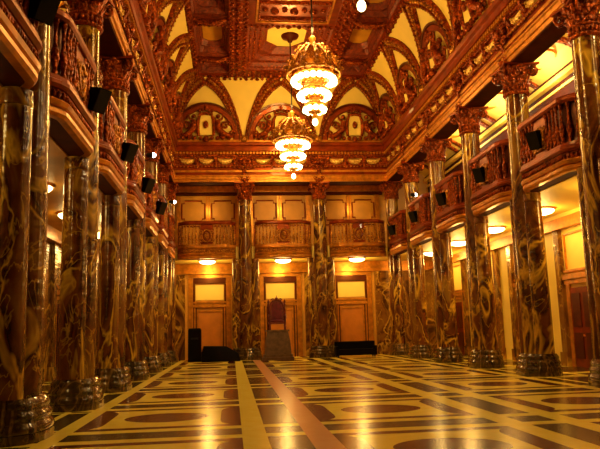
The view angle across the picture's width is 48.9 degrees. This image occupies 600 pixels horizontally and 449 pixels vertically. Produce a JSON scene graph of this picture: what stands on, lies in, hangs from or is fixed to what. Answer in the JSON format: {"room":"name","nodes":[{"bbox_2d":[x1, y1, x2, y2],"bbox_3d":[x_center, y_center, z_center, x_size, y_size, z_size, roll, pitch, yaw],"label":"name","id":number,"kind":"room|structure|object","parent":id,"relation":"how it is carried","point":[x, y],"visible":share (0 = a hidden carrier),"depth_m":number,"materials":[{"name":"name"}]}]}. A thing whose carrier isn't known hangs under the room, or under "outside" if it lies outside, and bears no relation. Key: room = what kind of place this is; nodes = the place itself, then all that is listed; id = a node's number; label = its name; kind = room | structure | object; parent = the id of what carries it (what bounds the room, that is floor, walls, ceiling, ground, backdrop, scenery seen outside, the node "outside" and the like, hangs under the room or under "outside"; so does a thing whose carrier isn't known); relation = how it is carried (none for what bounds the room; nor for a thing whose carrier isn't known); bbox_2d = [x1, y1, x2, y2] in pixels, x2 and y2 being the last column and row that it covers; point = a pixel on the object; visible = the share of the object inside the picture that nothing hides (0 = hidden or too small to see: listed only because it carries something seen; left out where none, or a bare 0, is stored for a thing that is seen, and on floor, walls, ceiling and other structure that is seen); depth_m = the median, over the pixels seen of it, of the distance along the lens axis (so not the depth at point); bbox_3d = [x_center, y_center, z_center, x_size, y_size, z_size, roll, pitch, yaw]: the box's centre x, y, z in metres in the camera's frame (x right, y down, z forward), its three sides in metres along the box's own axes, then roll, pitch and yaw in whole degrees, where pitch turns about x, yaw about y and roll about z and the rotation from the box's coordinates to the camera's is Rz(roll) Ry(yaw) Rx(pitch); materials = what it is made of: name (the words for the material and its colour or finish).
{"room":"grand ballroom","nodes":[
{"label":"grand ballroom","id":0,"kind":"room"},
{"bbox_2d":[43,224,98,383],"bbox_3d":[-8.683,-4.129,19.066,0.600,17.800,41.900,-1,-9,-6],"label":"wall","id":1,"kind":"structure","parent":0,"point":[54,236],"depth_m":23.95,"materials":[{"name":"paint"}]},
{"bbox_2d":[48,182,54,191],"bbox_3d":[-7.085,-0.949,17.592,1.040,0.230,1.040,-1,-9,-6],"label":"ceiling lamp","id":2,"kind":"object","parent":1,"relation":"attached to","point":[51,186],"visible":0.16,"depth_m":17.57,"materials":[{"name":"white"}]},
{"bbox_2d":[55,304,58,368],"bbox_3d":[-9.142,4.472,25.323,0.158,2.800,1.540,-1,-9,-6],"label":"door","id":3,"kind":"structure","parent":1,"relation":"in","point":[57,330],"depth_m":24.73,"materials":[{"name":"brown wood"}]},
{"bbox_2d":[56,211,62,218],"bbox_3d":[-7.523,-0.262,21.845,1.040,0.230,1.040,-1,-9,-6],"label":"ceiling lamp","id":4,"kind":"object","parent":1,"relation":"attached to","point":[59,213],"visible":0.14,"depth_m":21.51,"materials":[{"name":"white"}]},
{"bbox_2d":[0,83,127,253],"bbox_3d":[-7.097,-1.300,18.442,2.940,0.730,41.250,-1,-9,-6],"label":"ceiling","id":5,"kind":"structure","parent":1,"relation":"attached to","point":[57,155],"depth_m":18.02,"materials":[{"name":"paint"}]},
{"bbox_2d":[59,1,101,87],"bbox_3d":[-7.485,-6.361,19.386,2.460,0.920,41.580,-1,-9,-6],"label":"ceiling","id":6,"kind":"structure","parent":0,"point":[61,2],"depth_m":19.54,"materials":[{"name":"beige paint"}]},
{"bbox_2d":[198,259,216,264],"bbox_3d":[-5.260,2.151,37.475,1.040,0.230,1.040,-1,-9,-6],"label":"ceiling lamp","id":7,"kind":"object","parent":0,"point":[205,261],"visible":1,"depth_m":37.13,"materials":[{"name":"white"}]},
{"bbox_2d":[274,258,291,262],"bbox_3d":[-0.977,2.103,37.924,1.040,0.230,1.040,-1,-9,-6],"label":"ceiling lamp","id":8,"kind":"object","parent":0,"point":[278,260],"visible":1,"depth_m":37.58,"materials":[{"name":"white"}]},
{"bbox_2d":[0,352,599,448],"bbox_3d":[0.964,4.649,18.643,19.500,0.200,41.900,-1,-9,-6],"label":"floor","id":9,"kind":"structure","parent":0,"point":[382,401],"depth_m":13.05,"materials":[{"name":"stone"}]},
{"bbox_2d":[0,22,54,447],"bbox_3d":[-4.723,-1.508,11.313,1.388,9.980,1.720,-1,-9,-6],"label":"marble column","id":10,"kind":"structure","parent":9,"relation":"on","point":[26,417],"depth_m":10.50,"materials":[{"name":"brown stone"}]},
{"bbox_2d":[0,0,42,88],"bbox_3d":[-4.338,-3.493,9.469,0.706,2.100,3.530,-1,-9,-6],"label":"balcony","id":11,"kind":"object","parent":10,"relation":"attached to","point":[21,44],"visible":0.97,"depth_m":9.85,"materials":[{"name":"brown wood"}]},
{"bbox_2d":[28,0,60,25],"bbox_3d":[-4.098,-3.418,10.389,0.691,0.557,0.342,-7,-11,31],"label":"loudspeaker","id":12,"kind":"object","parent":11,"relation":"attached to","point":[43,11],"visible":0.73,"depth_m":10.24,"materials":[{"name":"black plastic"}]},
{"bbox_2d":[48,0,115,412],"bbox_3d":[-5.161,-0.822,15.566,1.388,9.980,1.720,-1,-9,-6],"label":"marble column","id":13,"kind":"structure","parent":9,"relation":"on","point":[76,387],"depth_m":14.73,"materials":[{"name":"brown stone"}]},
{"bbox_2d":[49,8,96,157],"bbox_3d":[-4.776,-2.807,13.721,0.706,2.100,3.530,-1,-9,-6],"label":"balcony","id":14,"kind":"object","parent":13,"relation":"attached to","point":[73,69],"visible":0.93,"depth_m":13.01,"materials":[{"name":"brown wood"}]},
{"bbox_2d":[88,87,111,114],"bbox_3d":[-4.537,-2.732,14.642,0.691,0.557,0.342,-7,-11,31],"label":"loudspeaker","id":15,"kind":"object","parent":14,"relation":"attached to","point":[99,97],"visible":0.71,"depth_m":14.47,"materials":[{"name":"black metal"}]},
{"bbox_2d":[95,55,139,392],"bbox_3d":[-5.599,-0.136,19.819,1.388,9.980,1.720,-1,-9,-6],"label":"marble column","id":16,"kind":"structure","parent":9,"relation":"on","point":[116,73],"depth_m":19.03,"materials":[{"name":"brown stone"}]},
{"bbox_2d":[99,96,126,195],"bbox_3d":[-5.214,-2.120,17.974,0.706,2.100,3.530,-1,-9,-6],"label":"balcony","id":17,"kind":"object","parent":16,"relation":"attached to","point":[112,126],"visible":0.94,"depth_m":17.40,"materials":[{"name":"brown wood"}]},
{"bbox_2d":[121,142,138,162],"bbox_3d":[-4.975,-2.046,18.895,0.691,0.557,0.342,-7,-11,31],"label":"loudspeaker","id":18,"kind":"object","parent":17,"relation":"attached to","point":[129,150],"visible":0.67,"depth_m":18.72,"materials":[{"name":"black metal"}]},
{"bbox_2d":[125,104,153,380],"bbox_3d":[-6.037,0.550,24.071,1.388,9.980,1.720,-1,-9,-6],"label":"marble column","id":19,"kind":"structure","parent":9,"relation":"on","point":[138,115],"depth_m":23.30,"materials":[{"name":"brown stone"}]},
{"bbox_2d":[127,139,145,219],"bbox_3d":[-5.652,-1.434,22.227,0.706,2.100,3.530,-1,-9,-6],"label":"balcony","id":20,"kind":"object","parent":19,"relation":"attached to","point":[136,200],"visible":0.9,"depth_m":21.70,"materials":[{"name":"brown wood"}]},
{"bbox_2d":[141,177,155,193],"bbox_3d":[-5.413,-1.360,23.148,0.691,0.557,0.342,-7,-11,31],"label":"loudspeaker","id":21,"kind":"object","parent":20,"relation":"attached to","point":[148,183],"visible":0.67,"depth_m":22.98,"materials":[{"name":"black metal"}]},
{"bbox_2d":[145,179,155,192],"bbox_3d":[-5.226,-1.339,23.026,0.016,0.504,0.306,26,7,32],"label":"grille","id":22,"kind":"object","parent":21,"relation":"attached to","point":[149,184],"depth_m":22.99,"materials":[{"name":"black metal"}]},
{"bbox_2d":[145,153,155,160],"bbox_3d":[-5.271,-2.380,23.259,0.390,0.302,0.162,-1,-9,-6],"label":"spotlight","id":23,"kind":"object","parent":20,"relation":"attached to","point":[150,155],"visible":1,"depth_m":23.21,"materials":[{"name":"black metal"}]},
{"bbox_2d":[144,137,164,372],"bbox_3d":[-6.476,1.236,28.324,1.388,9.980,1.720,-1,-9,-6],"label":"marble column","id":24,"kind":"structure","parent":9,"relation":"on","point":[152,145],"depth_m":27.59,"materials":[{"name":"brown stone"}]},
{"bbox_2d":[145,171,158,236],"bbox_3d":[-6.090,-0.748,26.480,0.706,2.100,3.530,-1,-9,-6],"label":"balcony","id":25,"kind":"object","parent":24,"relation":"attached to","point":[151,219],"visible":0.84,"depth_m":25.77,"materials":[{"name":"brown wood"}]},
{"bbox_2d":[155,201,167,214],"bbox_3d":[-5.851,-0.674,27.400,0.691,0.557,0.342,-7,-11,31],"label":"loudspeaker","id":26,"kind":"object","parent":25,"relation":"attached to","point":[161,206],"visible":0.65,"depth_m":27.22,"materials":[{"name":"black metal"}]},
{"bbox_2d":[158,163,173,366],"bbox_3d":[-6.914,1.923,32.577,1.388,9.980,1.720,-1,-9,-6],"label":"marble column","id":27,"kind":"structure","parent":9,"relation":"on","point":[165,170],"depth_m":31.91,"materials":[{"name":"brown stone"}]},
{"bbox_2d":[158,195,168,249],"bbox_3d":[-6.529,-0.062,30.732,0.706,2.100,3.530,-1,-9,-6],"label":"balcony","id":28,"kind":"object","parent":27,"relation":"attached to","point":[163,235],"visible":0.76,"depth_m":29.94,"materials":[{"name":"brown wood"}]},
{"bbox_2d":[167,182,179,362],"bbox_3d":[-7.352,2.609,36.830,1.388,9.980,1.720,-1,-9,-6],"label":"marble column","id":29,"kind":"structure","parent":9,"relation":"on","point":[173,188],"depth_m":36.16,"materials":[{"name":"brown stone"}]},
{"bbox_2d":[168,212,175,258],"bbox_3d":[-6.967,0.625,34.985,0.706,2.100,3.530,-1,-9,-6],"label":"balcony","id":30,"kind":"object","parent":29,"relation":"attached to","point":[171,220],"visible":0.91,"depth_m":34.22,"materials":[{"name":"brown wood"}]},
{"bbox_2d":[188,328,201,361],"bbox_3d":[-5.748,6.585,36.060,0.720,1.800,0.615,-1,-9,-6],"label":"equipment case","id":31,"kind":"object","parent":9,"relation":"on","point":[194,334],"visible":1,"depth_m":35.79,"materials":[{"name":"black plastic"}]},
{"bbox_2d":[202,346,239,361],"bbox_3d":[-4.235,6.929,35.430,2.050,0.840,0.750,-1,-9,-6],"label":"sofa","id":32,"kind":"object","parent":9,"relation":"on","point":[209,353],"visible":1,"depth_m":35.08,"materials":[{"name":"black leather"}]},
{"bbox_2d":[232,181,261,360],"bbox_3d":[-3.069,2.560,37.279,1.720,9.980,1.388,-1,-9,-6],"label":"marble column","id":33,"kind":"structure","parent":9,"relation":"on","point":[246,316],"depth_m":36.81,"materials":[{"name":"brown stone"}]},
{"bbox_2d":[178,221,235,259],"bbox_3d":[-5.226,0.898,37.016,3.240,2.100,0.886,-1,-9,-6],"label":"balcony","id":34,"kind":"object","parent":33,"relation":"attached to","point":[206,249],"visible":1,"depth_m":36.73,"materials":[{"name":"brown wood"}]},
{"bbox_2d":[254,220,311,258],"bbox_3d":[-0.943,0.849,37.465,3.240,2.100,0.886,-1,-9,-6],"label":"balcony","id":35,"kind":"object","parent":33,"relation":"attached to","point":[283,247],"visible":1,"depth_m":37.18,"materials":[{"name":"brown wood"}]},
{"bbox_2d":[262,329,293,360],"bbox_3d":[-1.201,6.478,35.551,1.640,1.600,1.170,-1,-9,-6],"label":"stone pedestal","id":36,"kind":"object","parent":9,"relation":"on","point":[277,342],"visible":1,"depth_m":35.11,"materials":[{"name":"brown stone"}]},
{"bbox_2d":[267,295,286,329],"bbox_3d":[-1.249,4.771,35.827,1.040,1.860,0.712,-1,-9,-6],"label":"throne","id":37,"kind":"object","parent":36,"relation":"on","point":[276,311],"visible":0.98,"depth_m":36.02,"materials":[{"name":"fabric"}]},
{"bbox_2d":[307,181,339,357],"bbox_3d":[1.214,2.511,37.728,1.720,9.980,1.388,-1,-9,-6],"label":"marble column","id":38,"kind":"structure","parent":9,"relation":"on","point":[321,267],"depth_m":37.28,"materials":[{"name":"brown stone"}]},
{"bbox_2d":[329,219,385,257],"bbox_3d":[3.340,0.800,37.914,3.240,2.100,0.886,-1,-9,-6],"label":"balcony","id":39,"kind":"object","parent":38,"relation":"attached to","point":[359,247],"visible":1,"depth_m":37.63,"materials":[{"name":"brown wood"}]},
{"bbox_2d":[334,341,376,357],"bbox_3d":[3.047,6.824,36.121,2.240,0.860,0.720,-1,-9,-6],"label":"upholstered bench","id":40,"kind":"object","parent":9,"relation":"on","point":[343,348],"visible":0.98,"depth_m":36.16,"materials":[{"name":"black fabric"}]},
{"bbox_2d":[379,181,408,355],"bbox_3d":[5.497,2.463,38.177,1.388,9.980,1.720,-1,-9,-6],"label":"marble column","id":41,"kind":"structure","parent":9,"relation":"on","point":[398,347],"depth_m":37.45,"materials":[{"name":"brown stone"}]},
{"bbox_2d":[396,162,433,358],"bbox_3d":[5.935,1.776,33.924,1.388,9.980,1.720,-1,-9,-6],"label":"marble column","id":42,"kind":"structure","parent":9,"relation":"on","point":[420,348],"depth_m":33.20,"materials":[{"name":"brown stone"}]},
{"bbox_2d":[388,209,406,254],"bbox_3d":[5.458,0.483,36.288,0.706,2.100,3.530,-1,-9,-6],"label":"balcony","id":43,"kind":"object","parent":42,"relation":"attached to","point":[398,242],"visible":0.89,"depth_m":35.52,"materials":[{"name":"brown wood"}]},
{"bbox_2d":[387,225,395,234],"bbox_3d":[5.128,0.306,36.224,0.691,0.557,0.342,7,-12,-43],"label":"loudspeaker","id":44,"kind":"object","parent":43,"relation":"attached to","point":[391,228],"visible":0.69,"depth_m":36.03,"materials":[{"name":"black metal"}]},
{"bbox_2d":[419,138,463,362],"bbox_3d":[6.373,1.090,29.671,1.388,9.980,1.720,-1,-9,-6],"label":"marble column","id":45,"kind":"structure","parent":9,"relation":"on","point":[447,350],"depth_m":28.97,"materials":[{"name":"brown stone"}]},
{"bbox_2d":[408,192,431,245],"bbox_3d":[5.896,-0.203,32.035,0.706,2.100,3.530,-1,-9,-6],"label":"balcony","id":46,"kind":"object","parent":45,"relation":"attached to","point":[421,230],"visible":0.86,"depth_m":31.27,"materials":[{"name":"brown wood"}]},
{"bbox_2d":[408,210,417,222],"bbox_3d":[5.566,-0.380,31.971,0.691,0.557,0.342,7,-12,-43],"label":"loudspeaker","id":47,"kind":"object","parent":46,"relation":"attached to","point":[413,214],"visible":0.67,"depth_m":31.78,"materials":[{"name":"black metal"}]},
{"bbox_2d":[408,212,415,221],"bbox_3d":[5.409,-0.356,31.813,0.306,0.504,0.016,-11,15,45],"label":"grille","id":48,"kind":"object","parent":47,"relation":"attached to","point":[412,215],"depth_m":31.78,"materials":[{"name":"black metal"}]},
{"bbox_2d":[449,106,504,368],"bbox_3d":[6.811,0.404,25.419,1.388,9.980,1.720,-1,-9,-6],"label":"marble column","id":49,"kind":"structure","parent":9,"relation":"on","point":[485,353],"depth_m":24.75,"materials":[{"name":"brown stone"}]},
{"bbox_2d":[434,170,464,232],"bbox_3d":[6.335,-0.889,27.782,0.706,2.100,3.530,-1,-9,-6],"label":"balcony","id":50,"kind":"object","parent":49,"relation":"attached to","point":[449,217],"visible":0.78,"depth_m":27.03,"materials":[{"name":"brown wood"}]},
{"bbox_2d":[435,192,445,205],"bbox_3d":[6.004,-1.067,27.718,0.691,0.557,0.342,7,-12,-43],"label":"loudspeaker","id":51,"kind":"object","parent":50,"relation":"attached to","point":[440,197],"visible":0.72,"depth_m":27.53,"materials":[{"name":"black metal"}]},
{"bbox_2d":[490,61,562,376],"bbox_3d":[7.250,-0.282,21.166,1.388,9.980,1.720,-1,-9,-6],"label":"marble column","id":52,"kind":"structure","parent":9,"relation":"on","point":[537,357],"depth_m":20.54,"materials":[{"name":"brown stone"}]},
{"bbox_2d":[468,138,511,216],"bbox_3d":[6.773,-1.576,23.530,0.706,2.100,3.530,-1,-9,-6],"label":"balcony","id":53,"kind":"object","parent":52,"relation":"attached to","point":[494,194],"visible":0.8,"depth_m":22.79,"materials":[{"name":"brown wood"}]},
{"bbox_2d":[472,167,485,182],"bbox_3d":[6.442,-1.753,23.465,0.691,0.557,0.342,7,-12,-43],"label":"loudspeaker","id":54,"kind":"object","parent":53,"relation":"attached to","point":[479,173],"visible":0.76,"depth_m":23.28,"materials":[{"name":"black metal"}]},
{"bbox_2d":[550,0,599,387],"bbox_3d":[7.688,-0.969,16.913,1.388,9.980,1.720,-1,-9,-6],"label":"marble column","id":55,"kind":"structure","parent":9,"relation":"on","point":[581,17],"depth_m":17.00,"materials":[{"name":"brown stone"}]},
{"bbox_2d":[517,92,581,192],"bbox_3d":[7.211,-2.262,19.277,0.706,2.100,3.530,-1,-9,-6],"label":"balcony","id":56,"kind":"object","parent":55,"relation":"attached to","point":[558,159],"visible":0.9,"depth_m":18.56,"materials":[{"name":"brown wood"}]},
{"bbox_2d":[525,130,541,150],"bbox_3d":[6.880,-2.439,19.212,0.691,0.557,0.342,7,-12,-43],"label":"loudspeaker","id":57,"kind":"object","parent":56,"relation":"attached to","point":[533,138],"visible":0.92,"depth_m":19.03,"materials":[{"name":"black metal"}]},
{"bbox_2d":[175,174,436,360],"bbox_3d":[-1.375,-0.964,40.333,18.900,17.800,0.600,-1,-9,-6],"label":"wall","id":58,"kind":"structure","parent":0,"point":[269,202],"depth_m":39.98,"materials":[{"name":"paint"}]},
{"bbox_2d":[188,274,231,349],"bbox_3d":[-5.335,5.323,39.038,2.550,5.200,0.250,-1,-9,-6],"label":"door","id":59,"kind":"structure","parent":58,"relation":"in","point":[209,295],"depth_m":39.06,"materials":[{"name":"mahogany"},{"name":"dark mahogany"},{"name":"yellow plaster"}]},
{"bbox_2d":[260,273,302,356],"bbox_3d":[-1.154,5.276,39.476,2.580,5.200,0.250,-1,-9,-6],"label":"door","id":60,"kind":"structure","parent":58,"relation":"in","point":[287,286],"depth_m":39.53,"materials":[{"name":"mahogany"},{"name":"dark mahogany"},{"name":"yellow plaster"}]},
{"bbox_2d":[335,271,373,341],"bbox_3d":[3.153,5.227,39.928,2.520,5.200,0.250,-1,-9,-6],"label":"door","id":61,"kind":"structure","parent":58,"relation":"in","point":[354,308],"depth_m":39.94,"materials":[{"name":"mahogany"},{"name":"dark mahogany"},{"name":"yellow plaster"}]},
{"bbox_2d":[148,0,493,141],"bbox_3d":[0.806,-9.984,19.615,12.666,4.593,39.203,-1,-9,-6],"label":"ceiling","id":62,"kind":"structure","parent":0,"point":[228,57],"depth_m":34.00,"materials":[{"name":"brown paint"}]},
{"bbox_2d":[100,0,177,181],"bbox_3d":[-5.436,-6.565,18.332,1.061,2.400,39.030,-1,-9,-6],"label":"trim","id":63,"kind":"structure","parent":62,"relation":"attached to","point":[124,33],"depth_m":23.49,"materials":[{"name":"brown wood"}]},
{"bbox_2d":[138,0,157,37],"bbox_3d":[-5.373,-8.039,23.322,0.546,2.131,3.445,-1,-9,-7],"label":"carved cartouche","id":64,"kind":"object","parent":62,"relation":"attached to","point":[148,8],"visible":0.96,"depth_m":23.68,"materials":[{"name":"brown wood"}]},
{"bbox_2d":[152,25,168,80],"bbox_3d":[-5.811,-7.353,27.575,0.546,2.131,3.445,-1,-9,-7],"label":"carved cartouche","id":65,"kind":"object","parent":62,"relation":"attached to","point":[160,48],"visible":0.93,"depth_m":26.88,"materials":[{"name":"brown wood"}]},
{"bbox_2d":[163,65,176,113],"bbox_3d":[-6.249,-6.667,31.828,0.546,2.131,3.445,-1,-9,-7],"label":"carved cartouche","id":66,"kind":"object","parent":62,"relation":"attached to","point":[170,92],"visible":0.97,"depth_m":31.11,"materials":[{"name":"brown wood"}]},
{"bbox_2d":[172,97,183,137],"bbox_3d":[-6.687,-5.981,36.081,0.546,2.131,3.445,-1,-9,-7],"label":"carved cartouche","id":67,"kind":"object","parent":62,"relation":"attached to","point":[177,121],"visible":0.91,"depth_m":35.33,"materials":[{"name":"brown wood"}]},
{"bbox_2d":[179,105,235,141],"bbox_3d":[-5.372,-5.762,37.694,3.445,2.131,0.536,-1,-9,-6],"label":"carved cartouche","id":68,"kind":"object","parent":62,"relation":"attached to","point":[208,125],"visible":0.93,"depth_m":37.62,"materials":[{"name":"brown wood"}]},
{"bbox_2d":[252,106,307,139],"bbox_3d":[-1.090,-5.811,38.143,3.445,2.131,0.536,-1,-9,-6],"label":"carved cartouche","id":69,"kind":"object","parent":62,"relation":"attached to","point":[270,125],"visible":0.62,"depth_m":37.99,"materials":[{"name":"brown wood"}]},
{"bbox_2d":[173,142,387,185],"bbox_3d":[-1.088,-3.509,38.380,13.720,2.400,1.061,-1,-9,-6],"label":"trim","id":70,"kind":"structure","parent":62,"relation":"attached to","point":[195,163],"depth_m":38.08,"materials":[{"name":"brown wood"}]},
{"bbox_2d":[269,32,315,178],"bbox_3d":[-0.421,-6.029,33.562,2.358,7.610,2.334,-1,-9,-6],"label":"chandelier","id":71,"kind":"object","parent":62,"relation":"hanging from","point":[291,126],"visible":1,"depth_m":32.92,"materials":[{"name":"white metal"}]},
{"bbox_2d":[282,0,343,125],"bbox_3d":[0.460,-7.408,25.017,2.358,7.610,2.334,-1,-9,-6],"label":"chandelier","id":72,"kind":"object","parent":62,"relation":"hanging from","point":[314,84],"visible":1,"depth_m":24.34,"materials":[{"name":"white glass"}]},
{"bbox_2d":[326,106,380,141],"bbox_3d":[3.193,-5.859,38.592,3.445,2.131,0.536,-1,-9,-6],"label":"carved cartouche","id":73,"kind":"object","parent":62,"relation":"attached to","point":[355,126],"visible":0.98,"depth_m":38.51,"materials":[{"name":"brown wood"}]},
{"bbox_2d":[357,0,365,11],"bbox_3d":[1.360,-8.818,16.276,2.358,7.610,2.334,-1,-9,-6],"label":"chandelier","id":74,"kind":"object","parent":62,"relation":"hanging from","point":[361,6],"visible":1,"depth_m":15.63,"materials":[{"name":"white glass"}]},
{"bbox_2d":[378,98,395,138],"bbox_3d":[4.811,-6.112,37.285,0.536,2.131,3.445,-1,-9,-6],"label":"carved cartouche","id":75,"kind":"object","parent":62,"relation":"attached to","point":[385,122],"visible":1,"depth_m":37.02,"materials":[{"name":"brown wood"}]},
{"bbox_2d":[396,68,417,114],"bbox_3d":[5.249,-6.798,33.033,0.536,2.131,3.445,-1,-9,-6],"label":"carved cartouche","id":76,"kind":"object","parent":62,"relation":"attached to","point":[406,95],"visible":1,"depth_m":32.78,"materials":[{"name":"brown wood"}]},
{"bbox_2d":[419,30,446,83],"bbox_3d":[5.687,-7.484,28.780,0.536,2.131,3.445,-1,-9,-6],"label":"carved cartouche","id":77,"kind":"object","parent":62,"relation":"attached to","point":[432,60],"visible":1,"depth_m":28.59,"materials":[{"name":"brown wood"}]},
{"bbox_2d":[450,0,485,42],"bbox_3d":[6.125,-8.170,24.527,0.536,2.131,3.445,-1,-9,-6],"label":"carved cartouche","id":78,"kind":"object","parent":62,"relation":"attached to","point":[465,15],"visible":1,"depth_m":24.55,"materials":[{"name":"brown wood"}]},
{"bbox_2d":[382,0,567,180],"bbox_3d":[7.253,-6.709,19.663,1.061,2.400,39.030,-1,-9,-6],"label":"trim","id":79,"kind":"structure","parent":62,"relation":"attached to","point":[518,31],"depth_m":24.62,"materials":[{"name":"brown wood"}]},
{"bbox_2d":[424,60,586,366],"bbox_3d":[10.113,-4.343,21.037,0.600,17.800,41.900,-1,-9,-6],"label":"wall","id":80,"kind":"structure","parent":0,"point":[563,231],"depth_m":25.87,"materials":[{"name":"beige paint"}]},
{"bbox_2d":[348,257,365,261],"bbox_3d":[3.306,2.054,38.374,1.040,0.230,1.040,-1,-9,-6],"label":"ceiling lamp","id":81,"kind":"object","parent":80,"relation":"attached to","point":[353,259],"visible":1,"depth_m":38.05,"materials":[{"name":"white glass"}]},
{"bbox_2d":[175,175,579,263],"bbox_3d":[2.296,-1.407,19.427,15.930,0.730,41.250,-1,-9,-6],"label":"ceiling","id":82,"kind":"structure","parent":80,"relation":"attached to","point":[564,195],"depth_m":25.44,"materials":[{"name":"beige paint"}]},
{"bbox_2d":[542,206,555,214],"bbox_3d":[8.588,-0.446,23.535,1.040,0.230,1.040,-1,-9,-6],"label":"ceiling lamp","id":83,"kind":"object","parent":82,"relation":"attached to","point":[546,210],"visible":0.46,"depth_m":23.15,"materials":[{"name":"white glass"}]},
{"bbox_2d":[423,251,432,255],"bbox_3d":[7.274,1.613,36.293,1.040,0.230,1.040,-1,-9,-6],"label":"ceiling lamp","id":84,"kind":"object","parent":80,"relation":"attached to","point":[427,253],"visible":0.48,"depth_m":36.01,"materials":[{"name":"white glass"}]},
{"bbox_2d":[451,240,465,245],"bbox_3d":[7.712,0.927,32.040,1.040,0.230,1.040,-1,-9,-6],"label":"ceiling lamp","id":85,"kind":"object","parent":80,"relation":"attached to","point":[453,242],"visible":0.65,"depth_m":31.70,"materials":[{"name":"white glass"}]},
{"bbox_2d":[455,302,464,354],"bbox_3d":[8.581,5.633,35.779,0.158,2.800,1.540,-1,-9,-6],"label":"door","id":86,"kind":"structure","parent":80,"relation":"in","point":[459,316],"depth_m":35.47,"materials":[{"name":"brown wood"}]},
{"bbox_2d":[489,226,505,232],"bbox_3d":[8.150,0.240,27.787,1.040,0.230,1.040,-1,-9,-6],"label":"ceiling lamp","id":87,"kind":"object","parent":80,"relation":"attached to","point":[492,229],"visible":0.66,"depth_m":27.43,"materials":[{"name":"white glass"}]},
{"bbox_2d":[570,286,593,367],"bbox_3d":[9.895,3.574,23.021,0.158,2.800,1.540,-1,-9,-6],"label":"door","id":88,"kind":"structure","parent":80,"relation":"in","point":[582,336],"depth_m":23.18,"materials":[{"name":"brown wood"}]},
{"bbox_2d":[419,12,599,176],"bbox_3d":[8.934,-6.547,21.108,2.240,0.920,41.580,-1,-9,-6],"label":"ceiling","id":89,"kind":"structure","parent":0,"point":[559,54],"depth_m":25.85,"materials":[{"name":"beige paint"}]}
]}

